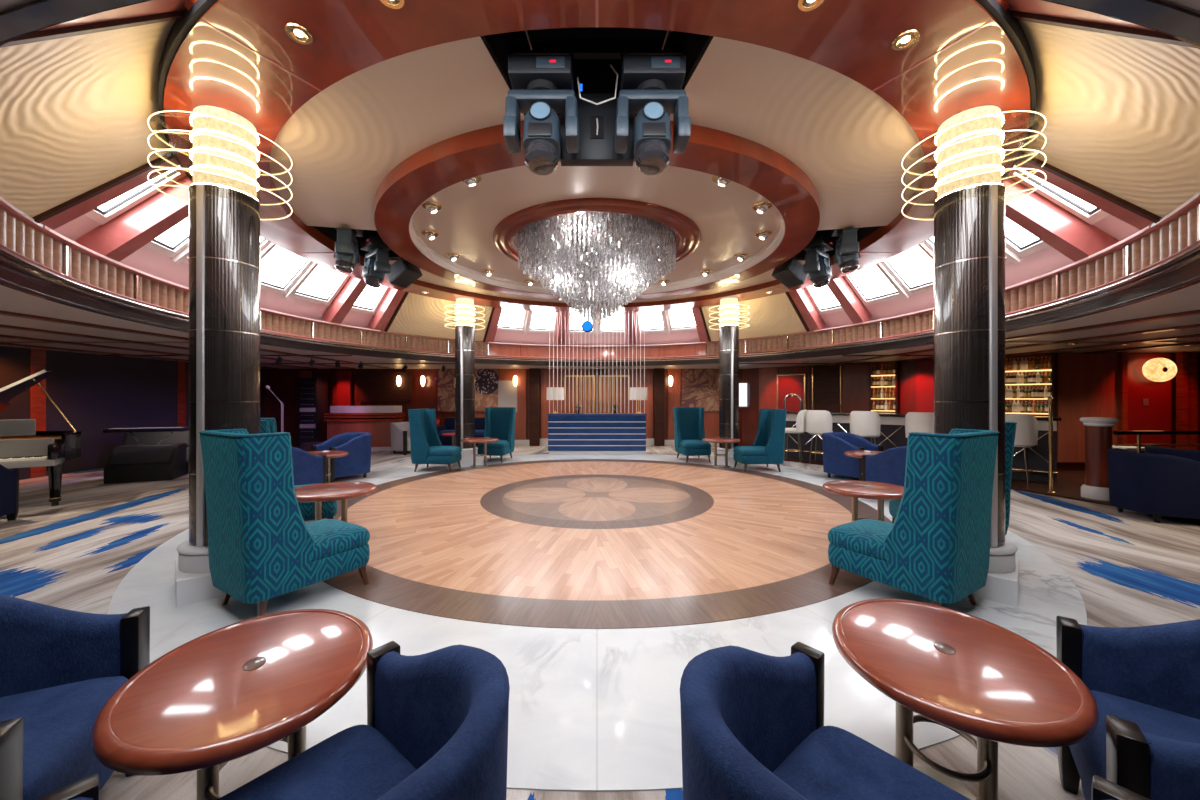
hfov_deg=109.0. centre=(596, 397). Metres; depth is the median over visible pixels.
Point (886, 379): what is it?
bottle
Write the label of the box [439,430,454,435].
seat cushion
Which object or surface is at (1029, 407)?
bottle
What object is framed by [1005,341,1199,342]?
trim
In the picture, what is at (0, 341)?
trim
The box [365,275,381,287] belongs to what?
hood
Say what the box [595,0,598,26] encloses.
trim
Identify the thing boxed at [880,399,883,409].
bottle
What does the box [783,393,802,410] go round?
tap
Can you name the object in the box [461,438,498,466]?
table
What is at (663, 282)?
recessed light
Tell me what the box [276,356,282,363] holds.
spotlight
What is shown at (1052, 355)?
tall cabinet
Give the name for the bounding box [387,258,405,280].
grille
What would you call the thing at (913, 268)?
window
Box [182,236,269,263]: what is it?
window
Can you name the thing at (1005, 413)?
shelf
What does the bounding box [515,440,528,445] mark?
baseboard
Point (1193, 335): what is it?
trim
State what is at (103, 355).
trim
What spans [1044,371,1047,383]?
bottle
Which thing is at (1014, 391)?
bottle
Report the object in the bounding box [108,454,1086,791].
floor
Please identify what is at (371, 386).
wall panel
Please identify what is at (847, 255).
stage light
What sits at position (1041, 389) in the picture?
bottle
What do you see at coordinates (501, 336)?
trim
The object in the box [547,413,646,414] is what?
countertop
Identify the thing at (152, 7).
beam
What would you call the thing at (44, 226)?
window sill
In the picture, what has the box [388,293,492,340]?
ceiling panel
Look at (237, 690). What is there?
table
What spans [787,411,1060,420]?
countertop
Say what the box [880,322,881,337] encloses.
trim
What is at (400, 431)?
barrel chair
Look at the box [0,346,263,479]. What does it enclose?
wall
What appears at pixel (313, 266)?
window
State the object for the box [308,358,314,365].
spotlight
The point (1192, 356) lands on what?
wall
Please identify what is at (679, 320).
window
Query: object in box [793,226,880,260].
ceiling
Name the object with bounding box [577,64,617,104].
power cable
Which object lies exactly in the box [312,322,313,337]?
trim
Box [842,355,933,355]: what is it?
trim
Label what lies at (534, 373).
column
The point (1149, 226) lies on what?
window sill
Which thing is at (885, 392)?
bottle
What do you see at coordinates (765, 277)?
ceiling panel
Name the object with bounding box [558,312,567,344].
beam
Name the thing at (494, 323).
beam
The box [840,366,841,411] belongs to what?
trim
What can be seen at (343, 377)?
wall panel
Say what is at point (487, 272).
recessed light
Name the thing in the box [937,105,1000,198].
diffuser
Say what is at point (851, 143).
ceiling panel
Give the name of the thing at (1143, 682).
barrel chair
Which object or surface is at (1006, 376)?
bottle
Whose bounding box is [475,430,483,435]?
seat cushion
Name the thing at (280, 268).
window
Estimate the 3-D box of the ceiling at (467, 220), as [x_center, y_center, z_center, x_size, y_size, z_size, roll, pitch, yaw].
[0.000,-2.405,6.605,5.340,0.090,5.340,0,0,0]
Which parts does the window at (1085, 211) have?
pane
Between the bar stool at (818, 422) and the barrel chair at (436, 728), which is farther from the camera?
the bar stool at (818, 422)
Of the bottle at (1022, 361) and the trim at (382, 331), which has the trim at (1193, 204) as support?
the trim at (382, 331)
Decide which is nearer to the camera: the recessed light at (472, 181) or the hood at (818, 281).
the recessed light at (472, 181)
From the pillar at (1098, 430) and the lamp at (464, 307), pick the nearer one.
the pillar at (1098, 430)
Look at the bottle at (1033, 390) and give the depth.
8.77 m
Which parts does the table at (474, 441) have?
post, plate, post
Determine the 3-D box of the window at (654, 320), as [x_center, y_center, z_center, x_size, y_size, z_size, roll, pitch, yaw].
[1.453,-2.194,11.664,0.857,0.751,0.790,0,0,16]
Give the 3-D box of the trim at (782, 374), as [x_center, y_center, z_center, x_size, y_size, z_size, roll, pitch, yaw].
[5.628,-0.670,12.413,0.050,0.040,0.827,0,0,-44]
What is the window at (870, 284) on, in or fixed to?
attached to the trim at (1048, 259)
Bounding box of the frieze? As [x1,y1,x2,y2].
[489,344,705,357]
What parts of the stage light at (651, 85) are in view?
control panel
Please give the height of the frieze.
0.310 m
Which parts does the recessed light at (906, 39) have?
bulb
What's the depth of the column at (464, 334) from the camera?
9.55 m
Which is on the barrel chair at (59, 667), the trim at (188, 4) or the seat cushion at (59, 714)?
the seat cushion at (59, 714)
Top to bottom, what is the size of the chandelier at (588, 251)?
1.223 m
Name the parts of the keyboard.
stand leg, stand leg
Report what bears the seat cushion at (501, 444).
on the wingback chair at (499, 421)
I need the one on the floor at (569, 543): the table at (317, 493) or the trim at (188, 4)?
the table at (317, 493)
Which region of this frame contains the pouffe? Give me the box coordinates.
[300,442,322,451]
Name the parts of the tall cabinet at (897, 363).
panel, panel, panel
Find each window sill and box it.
[43,225,379,330]
[489,342,704,345]
[814,225,1150,330]
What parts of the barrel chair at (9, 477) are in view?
arm post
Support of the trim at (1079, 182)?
attached to the ceiling panel at (1122, 114)
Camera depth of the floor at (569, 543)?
4.24 m
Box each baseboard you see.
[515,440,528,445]
[540,438,653,445]
[665,440,718,445]
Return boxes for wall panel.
[337,371,350,405]
[357,372,411,401]
[475,369,525,439]
[541,369,586,437]
[607,369,652,437]
[668,369,718,439]
[759,368,777,409]
[779,375,803,410]
[809,364,840,411]
[841,363,868,415]
[916,360,933,412]
[1055,353,1116,461]
[1128,353,1170,447]
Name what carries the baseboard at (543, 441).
attached to the column at (534, 373)
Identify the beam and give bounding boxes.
[39,0,186,30]
[40,158,178,229]
[75,176,192,264]
[322,276,366,323]
[368,288,405,330]
[486,307,502,341]
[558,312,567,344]
[626,312,635,344]
[691,307,707,341]
[788,288,825,330]
[827,276,871,323]
[1001,176,1118,264]
[1007,0,1154,30]
[1015,158,1153,229]
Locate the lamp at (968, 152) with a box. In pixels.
[902,105,1046,219]
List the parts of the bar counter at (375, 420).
moulding, moulding, moulding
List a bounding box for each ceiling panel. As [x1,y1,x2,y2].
[0,20,175,216]
[269,36,525,230]
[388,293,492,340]
[389,257,564,302]
[629,257,804,302]
[670,36,924,230]
[701,293,805,340]
[1018,20,1199,216]
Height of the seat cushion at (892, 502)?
0.181 m
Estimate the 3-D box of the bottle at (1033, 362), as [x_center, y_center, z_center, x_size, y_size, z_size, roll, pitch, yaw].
[8.967,-0.705,8.785,0.077,0.270,0.077,0,0,0]
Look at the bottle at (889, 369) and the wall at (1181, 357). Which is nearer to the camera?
the wall at (1181, 357)
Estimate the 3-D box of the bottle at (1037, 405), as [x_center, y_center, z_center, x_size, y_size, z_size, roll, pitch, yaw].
[9.030,0.185,8.765,0.077,0.250,0.077,0,0,0]
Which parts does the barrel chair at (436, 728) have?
arm post, arm post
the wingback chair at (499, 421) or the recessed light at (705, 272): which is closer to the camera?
the recessed light at (705, 272)
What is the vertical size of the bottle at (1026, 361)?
0.290 m
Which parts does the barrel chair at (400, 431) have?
arm post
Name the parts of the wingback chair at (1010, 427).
seat, backrest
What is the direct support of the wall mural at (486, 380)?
attached to the wall panel at (505, 374)
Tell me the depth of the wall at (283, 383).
13.60 m
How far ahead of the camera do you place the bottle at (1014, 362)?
8.96 m
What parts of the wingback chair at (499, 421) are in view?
seat, backrest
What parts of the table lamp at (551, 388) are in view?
lamp shade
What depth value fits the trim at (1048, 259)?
5.82 m
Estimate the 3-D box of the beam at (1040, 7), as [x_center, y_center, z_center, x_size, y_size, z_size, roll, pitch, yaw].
[2.714,-2.025,2.043,0.237,1.147,1.173,0,0,-31]
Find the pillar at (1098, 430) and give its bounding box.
[1079,417,1118,500]
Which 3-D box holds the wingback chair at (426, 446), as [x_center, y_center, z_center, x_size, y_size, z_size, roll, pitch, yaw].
[-3.348,0.863,8.918,0.915,1.262,0.737,0,0,3]
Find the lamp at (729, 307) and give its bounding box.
[710,298,748,329]
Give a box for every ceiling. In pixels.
[0,0,1199,368]
[164,0,1029,312]
[313,226,400,260]
[374,115,819,299]
[412,162,781,284]
[480,27,713,115]
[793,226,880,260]
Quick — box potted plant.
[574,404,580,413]
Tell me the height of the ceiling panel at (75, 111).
0.897 m
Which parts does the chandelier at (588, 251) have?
blue spotlight, mirror plate, white spotlight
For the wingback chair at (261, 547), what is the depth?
2.85 m
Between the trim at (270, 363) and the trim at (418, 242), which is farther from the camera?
the trim at (270, 363)
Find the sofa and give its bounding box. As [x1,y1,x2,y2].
[437,418,484,445]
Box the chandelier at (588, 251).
[493,198,700,331]
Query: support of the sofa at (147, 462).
on the floor at (569, 543)
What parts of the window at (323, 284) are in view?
pane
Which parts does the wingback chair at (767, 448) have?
seat, backrest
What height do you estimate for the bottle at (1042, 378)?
0.250 m
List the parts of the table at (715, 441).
post, plate, post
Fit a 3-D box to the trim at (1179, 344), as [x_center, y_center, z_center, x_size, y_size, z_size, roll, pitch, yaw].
[9.950,-0.910,4.650,0.130,0.030,17.300,0,0,0]
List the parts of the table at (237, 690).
post, post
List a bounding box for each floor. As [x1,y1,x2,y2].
[0,445,1199,799]
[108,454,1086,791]
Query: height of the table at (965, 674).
0.603 m
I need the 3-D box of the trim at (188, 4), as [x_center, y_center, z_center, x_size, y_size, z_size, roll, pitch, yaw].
[0.000,-2.480,2.041,5.253,0.360,1.071,0,0,0]
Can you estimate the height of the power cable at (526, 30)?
0.404 m
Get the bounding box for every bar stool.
[784,410,806,461]
[805,410,832,462]
[850,411,880,443]
[905,412,933,437]
[1005,414,1037,486]
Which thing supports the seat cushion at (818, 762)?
on the barrel chair at (753, 728)
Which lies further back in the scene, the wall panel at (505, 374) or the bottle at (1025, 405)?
the wall panel at (505, 374)
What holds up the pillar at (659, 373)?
attached to the wall at (283, 383)
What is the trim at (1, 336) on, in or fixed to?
attached to the ceiling at (1188, 298)
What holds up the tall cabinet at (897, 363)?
on the floor at (569, 543)
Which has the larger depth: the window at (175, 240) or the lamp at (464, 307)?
the lamp at (464, 307)
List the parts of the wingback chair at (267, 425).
backrest, seat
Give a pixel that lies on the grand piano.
(21, 445)
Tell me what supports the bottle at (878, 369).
on the tall cabinet at (897, 363)
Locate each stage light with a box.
[334,228,362,272]
[360,235,390,287]
[503,55,578,174]
[615,55,690,174]
[803,235,833,287]
[831,228,859,272]
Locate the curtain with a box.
[549,311,644,412]
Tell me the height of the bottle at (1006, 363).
0.270 m
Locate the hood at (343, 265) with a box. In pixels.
[334,259,353,272]
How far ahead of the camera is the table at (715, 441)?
9.29 m
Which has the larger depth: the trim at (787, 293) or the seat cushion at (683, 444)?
the seat cushion at (683, 444)
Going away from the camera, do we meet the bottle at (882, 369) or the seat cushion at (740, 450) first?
the seat cushion at (740, 450)
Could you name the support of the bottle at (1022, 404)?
on the tall cabinet at (1052, 355)
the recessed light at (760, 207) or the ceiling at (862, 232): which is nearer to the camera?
the recessed light at (760, 207)
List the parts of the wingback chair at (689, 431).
backrest, seat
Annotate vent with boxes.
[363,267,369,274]
[528,122,551,136]
[642,122,665,136]
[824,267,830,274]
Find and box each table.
[91,609,372,799]
[294,482,376,521]
[308,451,348,482]
[442,433,454,445]
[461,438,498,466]
[702,438,739,466]
[823,480,903,521]
[832,599,1098,799]
[844,451,881,457]
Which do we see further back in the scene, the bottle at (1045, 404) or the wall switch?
the bottle at (1045, 404)
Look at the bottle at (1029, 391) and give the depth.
8.83 m
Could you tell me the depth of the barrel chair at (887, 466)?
6.14 m
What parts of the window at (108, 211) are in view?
pane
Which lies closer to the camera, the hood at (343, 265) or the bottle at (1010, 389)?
the hood at (343, 265)
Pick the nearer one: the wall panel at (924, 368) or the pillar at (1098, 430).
the pillar at (1098, 430)
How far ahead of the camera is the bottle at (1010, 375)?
9.03 m
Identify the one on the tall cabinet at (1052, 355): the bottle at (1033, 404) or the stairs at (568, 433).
the bottle at (1033, 404)
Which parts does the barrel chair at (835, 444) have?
arm post, arm post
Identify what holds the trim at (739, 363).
attached to the wall at (750, 415)
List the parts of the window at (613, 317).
pane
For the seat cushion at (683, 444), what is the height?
0.181 m
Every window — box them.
[84,167,185,224]
[144,217,188,257]
[171,246,188,263]
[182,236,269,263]
[260,242,275,260]
[260,245,312,294]
[284,262,317,298]
[291,264,349,305]
[351,285,389,314]
[497,308,527,331]
[527,311,558,333]
[566,313,595,333]
[596,313,597,335]
[598,313,627,333]
[635,311,666,333]
[666,308,696,331]
[739,382,747,407]
[804,285,842,314]
[844,264,902,305]
[876,262,909,298]
[881,245,933,294]
[918,242,933,260]
[924,236,1011,263]
[1005,217,1049,257]
[1005,246,1022,263]
[1008,167,1109,224]
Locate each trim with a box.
[0,0,1199,365]
[0,10,182,47]
[0,36,1199,361]
[0,195,1199,346]
[0,196,42,226]
[0,244,1199,359]
[0,264,1199,362]
[0,310,394,368]
[0,324,355,368]
[0,334,317,368]
[0,341,188,342]
[0,343,278,368]
[32,152,174,222]
[54,215,372,328]
[62,244,67,275]
[103,355,351,355]
[134,274,137,299]
[158,0,1035,270]
[184,0,1009,10]
[200,19,321,91]
[270,363,454,363]
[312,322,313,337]
[382,331,487,342]
[384,292,408,331]
[409,179,784,294]
[483,307,494,341]
[494,330,699,344]
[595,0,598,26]
[699,307,710,341]
[706,331,811,342]
[739,363,850,363]
[776,374,805,375]
[777,376,778,408]
[785,292,809,331]
[804,375,805,409]
[812,368,813,409]
[821,215,1139,328]
[825,309,1199,364]
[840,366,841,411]
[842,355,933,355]
[872,19,993,91]
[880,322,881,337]
[900,324,1199,361]
[1005,334,1199,355]
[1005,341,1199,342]
[1011,10,1195,47]
[1020,152,1161,222]
[1056,274,1059,299]
[1083,343,1199,353]
[1126,244,1131,275]
[1151,191,1199,226]
[1199,202,1199,239]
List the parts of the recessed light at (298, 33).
bulb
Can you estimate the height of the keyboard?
0.914 m
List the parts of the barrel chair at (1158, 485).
leg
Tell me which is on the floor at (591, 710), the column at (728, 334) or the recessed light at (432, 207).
the column at (728, 334)
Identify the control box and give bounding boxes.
[560,84,633,165]
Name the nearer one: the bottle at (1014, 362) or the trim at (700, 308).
the bottle at (1014, 362)
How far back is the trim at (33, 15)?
3.75 m
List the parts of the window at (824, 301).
pane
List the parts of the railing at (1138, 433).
rail, rail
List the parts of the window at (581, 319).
pane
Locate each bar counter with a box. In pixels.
[324,406,404,450]
[784,411,1060,483]
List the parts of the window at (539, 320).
pane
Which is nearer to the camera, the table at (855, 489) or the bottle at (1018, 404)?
the table at (855, 489)
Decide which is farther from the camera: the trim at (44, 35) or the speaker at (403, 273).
the speaker at (403, 273)
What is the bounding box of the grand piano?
[0,370,80,505]
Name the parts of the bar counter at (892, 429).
foot rail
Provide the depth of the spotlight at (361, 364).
10.67 m
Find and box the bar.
[511,45,682,86]
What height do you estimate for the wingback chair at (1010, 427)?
1.262 m
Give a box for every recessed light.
[284,22,313,44]
[380,0,404,8]
[421,201,441,213]
[421,230,438,239]
[445,253,459,260]
[463,175,481,185]
[481,269,493,275]
[524,279,535,285]
[658,279,669,285]
[700,269,712,275]
[712,175,730,185]
[734,253,748,260]
[752,201,772,213]
[755,230,772,239]
[797,0,823,10]
[891,29,920,50]
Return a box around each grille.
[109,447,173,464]
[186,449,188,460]
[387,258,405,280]
[572,377,590,412]
[603,377,621,412]
[788,258,806,280]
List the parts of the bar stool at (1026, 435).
backrest, seat, leg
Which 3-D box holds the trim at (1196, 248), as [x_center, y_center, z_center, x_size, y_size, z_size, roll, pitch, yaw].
[0.000,-1.100,6.605,11.251,0.036,11.251,0,0,-11]
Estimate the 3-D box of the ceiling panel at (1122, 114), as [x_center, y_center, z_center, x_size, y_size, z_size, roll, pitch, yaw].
[3.633,-1.933,2.972,1.046,0.897,2.489,0,0,45]
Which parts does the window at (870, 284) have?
pane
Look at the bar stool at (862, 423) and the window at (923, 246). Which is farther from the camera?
the bar stool at (862, 423)
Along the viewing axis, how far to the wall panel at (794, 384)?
12.41 m
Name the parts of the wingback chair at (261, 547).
leg, backrest, leg, seat, leg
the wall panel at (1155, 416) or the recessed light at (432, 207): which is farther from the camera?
the wall panel at (1155, 416)
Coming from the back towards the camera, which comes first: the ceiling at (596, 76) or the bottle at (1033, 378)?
the bottle at (1033, 378)
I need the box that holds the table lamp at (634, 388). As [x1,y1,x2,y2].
[630,387,646,413]
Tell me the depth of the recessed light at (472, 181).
4.55 m
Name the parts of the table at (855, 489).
post, post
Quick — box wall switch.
[1143,398,1148,404]
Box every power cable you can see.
[525,30,531,49]
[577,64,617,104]
[662,30,668,49]
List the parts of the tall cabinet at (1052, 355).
panel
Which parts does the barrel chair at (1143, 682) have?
arm post, seat, arm post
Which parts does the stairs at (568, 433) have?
panel, panel, panel, panel, panel, panel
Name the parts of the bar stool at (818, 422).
leg, backrest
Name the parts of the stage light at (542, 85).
control panel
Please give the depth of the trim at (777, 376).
12.67 m
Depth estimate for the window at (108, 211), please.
4.53 m
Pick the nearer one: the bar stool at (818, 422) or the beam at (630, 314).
the bar stool at (818, 422)
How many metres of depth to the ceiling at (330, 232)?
7.25 m
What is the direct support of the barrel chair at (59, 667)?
on the floor at (569, 543)
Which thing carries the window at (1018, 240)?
attached to the trim at (1048, 259)
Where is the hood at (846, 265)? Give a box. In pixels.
[840,259,858,272]
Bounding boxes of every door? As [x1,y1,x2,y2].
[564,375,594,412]
[599,375,629,412]
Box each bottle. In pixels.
[872,376,875,385]
[872,388,875,397]
[876,364,879,374]
[876,376,879,385]
[876,388,879,397]
[876,399,879,409]
[880,364,883,374]
[880,376,883,385]
[880,387,883,397]
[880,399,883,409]
[884,365,887,374]
[884,376,887,385]
[884,388,887,397]
[884,399,887,409]
[888,365,891,374]
[888,376,891,385]
[888,400,891,410]
[1005,358,1007,370]
[1005,372,1008,383]
[1005,385,1008,397]
[1005,401,1008,412]
[1008,358,1012,370]
[1009,372,1011,383]
[1009,385,1012,397]
[1009,401,1011,412]
[1012,357,1016,370]
[1012,372,1015,383]
[1012,399,1016,412]
[1013,387,1016,397]
[1016,372,1020,383]
[1016,385,1019,397]
[1016,399,1020,412]
[1017,358,1019,370]
[1020,357,1023,369]
[1020,372,1023,383]
[1020,385,1023,397]
[1020,399,1023,412]
[1024,357,1027,369]
[1024,372,1027,383]
[1024,386,1027,397]
[1024,401,1027,412]
[1027,399,1031,412]
[1028,357,1031,369]
[1028,371,1031,383]
[1028,386,1030,397]
[1031,357,1035,369]
[1031,371,1035,383]
[1031,385,1035,397]
[1032,400,1035,412]
[1035,358,1039,369]
[1035,385,1040,397]
[1036,371,1039,383]
[1036,401,1039,412]
[1039,401,1044,412]
[1040,357,1043,369]
[1040,371,1044,383]
[1040,385,1043,397]
[1044,356,1047,369]
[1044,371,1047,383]
[1044,385,1047,397]
[1044,399,1047,412]
[1048,356,1051,369]
[1048,371,1051,383]
[1048,385,1051,397]
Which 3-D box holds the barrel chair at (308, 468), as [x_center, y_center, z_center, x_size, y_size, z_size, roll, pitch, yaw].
[-4.614,1.085,6.242,0.788,0.830,0.851,0,0,20]
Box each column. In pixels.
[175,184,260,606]
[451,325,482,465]
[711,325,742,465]
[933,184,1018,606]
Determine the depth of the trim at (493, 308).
10.99 m
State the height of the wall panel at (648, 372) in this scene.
2.340 m
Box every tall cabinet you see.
[869,361,899,416]
[1005,353,1054,420]
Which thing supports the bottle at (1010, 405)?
on the tall cabinet at (1052, 355)
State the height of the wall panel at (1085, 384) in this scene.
2.200 m
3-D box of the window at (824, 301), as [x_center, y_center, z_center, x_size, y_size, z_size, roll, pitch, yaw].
[4.739,-2.194,8.899,0.787,0.751,0.753,0,0,-26]
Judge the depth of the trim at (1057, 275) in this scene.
5.03 m
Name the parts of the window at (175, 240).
frame, pane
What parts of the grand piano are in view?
lid, gold plate, leg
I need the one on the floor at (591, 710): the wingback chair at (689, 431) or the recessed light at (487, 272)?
the wingback chair at (689, 431)
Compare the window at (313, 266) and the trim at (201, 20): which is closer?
the trim at (201, 20)
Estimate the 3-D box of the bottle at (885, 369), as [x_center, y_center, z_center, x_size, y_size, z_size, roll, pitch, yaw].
[7.174,-0.695,10.632,0.077,0.250,0.077,0,0,0]
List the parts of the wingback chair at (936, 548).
leg, seat, leg, backrest, leg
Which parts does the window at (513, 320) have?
pane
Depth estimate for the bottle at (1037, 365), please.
8.70 m
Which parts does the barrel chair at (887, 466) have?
arm post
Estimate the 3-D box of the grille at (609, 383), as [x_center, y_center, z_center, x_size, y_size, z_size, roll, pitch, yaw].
[0.540,0.320,13.460,0.682,1.960,0.030,0,0,0]
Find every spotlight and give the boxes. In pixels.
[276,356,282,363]
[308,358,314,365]
[335,361,340,367]
[358,361,363,368]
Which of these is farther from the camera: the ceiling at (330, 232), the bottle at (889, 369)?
the bottle at (889, 369)
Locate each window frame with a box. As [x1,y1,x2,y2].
[524,311,530,333]
[663,311,669,333]
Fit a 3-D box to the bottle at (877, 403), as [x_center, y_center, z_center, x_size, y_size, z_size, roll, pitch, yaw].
[7.057,0.170,10.760,0.077,0.280,0.077,0,0,0]
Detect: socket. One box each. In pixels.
[242,656,265,670]
[933,642,955,654]
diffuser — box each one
[193,105,256,198]
[456,298,473,325]
[720,298,737,325]
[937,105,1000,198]
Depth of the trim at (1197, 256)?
5.16 m
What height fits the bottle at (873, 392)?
0.270 m
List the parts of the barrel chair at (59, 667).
arm post, backrest, seat, arm post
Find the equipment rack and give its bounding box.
[298,378,327,448]
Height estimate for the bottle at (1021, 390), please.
0.280 m
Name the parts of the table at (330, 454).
post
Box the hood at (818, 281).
[812,275,828,287]
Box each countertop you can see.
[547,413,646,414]
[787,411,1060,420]
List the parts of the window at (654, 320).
pane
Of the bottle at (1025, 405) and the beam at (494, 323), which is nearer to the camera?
the bottle at (1025, 405)
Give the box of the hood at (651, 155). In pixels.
[635,139,669,174]
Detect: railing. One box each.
[0,209,487,354]
[706,204,1198,354]
[1113,431,1199,452]
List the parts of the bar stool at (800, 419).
leg, seat, leg, leg, backrest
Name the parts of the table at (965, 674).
post, plate, post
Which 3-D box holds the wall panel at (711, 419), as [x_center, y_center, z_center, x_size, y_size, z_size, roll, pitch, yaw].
[3.100,0.230,13.580,1.700,2.340,0.050,0,0,0]
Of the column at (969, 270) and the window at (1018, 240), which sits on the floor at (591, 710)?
the column at (969, 270)
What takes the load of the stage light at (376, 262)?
hanging from the ceiling at (330, 232)
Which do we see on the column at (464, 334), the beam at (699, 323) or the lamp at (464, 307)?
the lamp at (464, 307)
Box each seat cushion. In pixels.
[0,676,127,799]
[217,724,416,799]
[294,483,335,506]
[305,519,369,561]
[428,446,461,455]
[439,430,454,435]
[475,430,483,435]
[478,440,509,448]
[679,440,710,448]
[733,446,766,455]
[772,726,970,799]
[828,519,892,561]
[890,500,900,505]
[1069,690,1199,799]
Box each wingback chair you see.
[199,429,369,616]
[260,418,336,520]
[408,409,461,471]
[478,407,515,462]
[673,407,710,462]
[733,409,786,471]
[828,429,998,605]
[889,421,1016,534]
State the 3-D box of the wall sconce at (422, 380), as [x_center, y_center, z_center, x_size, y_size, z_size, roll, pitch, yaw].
[-5.450,-0.530,13.415,0.140,0.340,0.190,0,0,0]
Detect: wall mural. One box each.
[437,369,454,411]
[475,369,499,411]
[681,369,718,411]
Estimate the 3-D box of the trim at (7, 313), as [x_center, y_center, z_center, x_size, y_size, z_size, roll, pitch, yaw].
[-6.350,-0.910,4.650,0.130,0.030,17.300,0,0,0]
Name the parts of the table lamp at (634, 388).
lamp shade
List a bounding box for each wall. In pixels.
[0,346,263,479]
[264,369,741,444]
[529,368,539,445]
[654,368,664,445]
[742,353,1043,444]
[1044,353,1175,470]
[1117,352,1127,443]
[1176,352,1187,449]
[1188,352,1197,449]
[1198,352,1199,449]
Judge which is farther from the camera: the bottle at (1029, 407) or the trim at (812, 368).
the trim at (812, 368)
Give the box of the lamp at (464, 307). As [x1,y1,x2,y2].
[445,298,483,329]
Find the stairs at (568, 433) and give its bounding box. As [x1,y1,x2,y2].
[547,413,646,453]
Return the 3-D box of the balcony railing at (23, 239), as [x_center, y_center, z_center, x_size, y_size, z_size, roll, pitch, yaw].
[-4.299,-1.300,6.605,2.752,0.310,9.729,0,0,0]
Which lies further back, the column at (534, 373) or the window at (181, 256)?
the column at (534, 373)
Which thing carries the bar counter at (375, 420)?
on the floor at (569, 543)
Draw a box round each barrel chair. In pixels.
[0,464,18,520]
[0,595,149,799]
[36,641,509,799]
[291,447,326,485]
[311,432,371,482]
[390,422,410,454]
[680,642,1150,799]
[822,432,882,480]
[862,446,906,485]
[1056,616,1199,799]
[1107,448,1199,522]
[1144,445,1199,461]
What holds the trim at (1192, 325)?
attached to the wall at (750, 415)
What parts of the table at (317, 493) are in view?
post, post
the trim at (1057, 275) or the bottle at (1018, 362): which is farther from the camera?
the bottle at (1018, 362)
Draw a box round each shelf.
[1005,369,1051,371]
[1005,383,1051,384]
[1005,398,1047,398]
[1005,413,1048,413]
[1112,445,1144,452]
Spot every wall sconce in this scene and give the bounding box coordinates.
[396,376,400,385]
[420,376,424,385]
[513,376,517,385]
[668,376,672,385]
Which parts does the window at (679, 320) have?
pane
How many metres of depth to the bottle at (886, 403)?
10.63 m
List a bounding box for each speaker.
[386,258,422,287]
[771,258,807,287]
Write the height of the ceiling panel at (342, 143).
0.055 m
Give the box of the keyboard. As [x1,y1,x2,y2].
[103,427,188,444]
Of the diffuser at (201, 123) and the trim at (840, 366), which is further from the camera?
the trim at (840, 366)
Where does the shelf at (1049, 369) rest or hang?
attached to the tall cabinet at (1052, 355)
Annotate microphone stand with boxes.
[266,385,282,431]
[269,386,281,431]
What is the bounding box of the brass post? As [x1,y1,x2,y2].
[1046,396,1055,493]
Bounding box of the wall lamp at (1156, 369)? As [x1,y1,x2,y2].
[1142,358,1176,381]
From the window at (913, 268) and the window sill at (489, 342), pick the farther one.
the window sill at (489, 342)
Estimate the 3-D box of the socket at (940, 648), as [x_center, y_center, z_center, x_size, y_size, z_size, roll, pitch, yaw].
[1.250,0.900,1.540,0.064,0.004,0.086,0,0,29]
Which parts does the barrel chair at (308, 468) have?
arm post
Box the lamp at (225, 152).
[147,105,291,219]
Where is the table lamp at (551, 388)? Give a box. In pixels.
[546,387,563,413]
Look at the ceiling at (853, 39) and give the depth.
2.76 m
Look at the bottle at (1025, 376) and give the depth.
8.87 m
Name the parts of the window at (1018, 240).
pane, frame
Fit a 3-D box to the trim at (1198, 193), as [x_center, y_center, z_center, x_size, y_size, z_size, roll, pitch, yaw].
[3.939,-1.485,2.666,0.259,0.030,2.700,0,0,45]
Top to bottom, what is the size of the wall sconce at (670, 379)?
0.340 m
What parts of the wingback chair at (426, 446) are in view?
backrest, seat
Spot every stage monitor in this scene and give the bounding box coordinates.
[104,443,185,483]
[120,427,188,445]
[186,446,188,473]
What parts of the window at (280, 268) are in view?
frame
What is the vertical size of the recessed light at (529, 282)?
0.148 m
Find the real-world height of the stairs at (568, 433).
1.068 m
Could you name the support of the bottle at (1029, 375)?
on the tall cabinet at (1052, 355)
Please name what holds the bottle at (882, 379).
on the tall cabinet at (897, 363)
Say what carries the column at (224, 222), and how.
on the floor at (591, 710)
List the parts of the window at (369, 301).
pane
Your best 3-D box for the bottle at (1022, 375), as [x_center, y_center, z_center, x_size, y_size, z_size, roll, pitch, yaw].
[8.874,-0.435,8.934,0.077,0.290,0.077,0,0,0]
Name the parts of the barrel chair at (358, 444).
arm post, arm post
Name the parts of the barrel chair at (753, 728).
arm post, arm post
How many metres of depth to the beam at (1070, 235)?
4.65 m
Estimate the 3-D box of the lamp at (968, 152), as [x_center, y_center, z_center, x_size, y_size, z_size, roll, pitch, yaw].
[3.005,-1.930,3.466,0.876,0.620,0.876,0,0,25]
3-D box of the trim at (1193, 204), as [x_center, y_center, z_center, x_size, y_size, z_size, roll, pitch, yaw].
[0.000,-1.470,6.605,11.400,0.040,11.400,0,0,0]

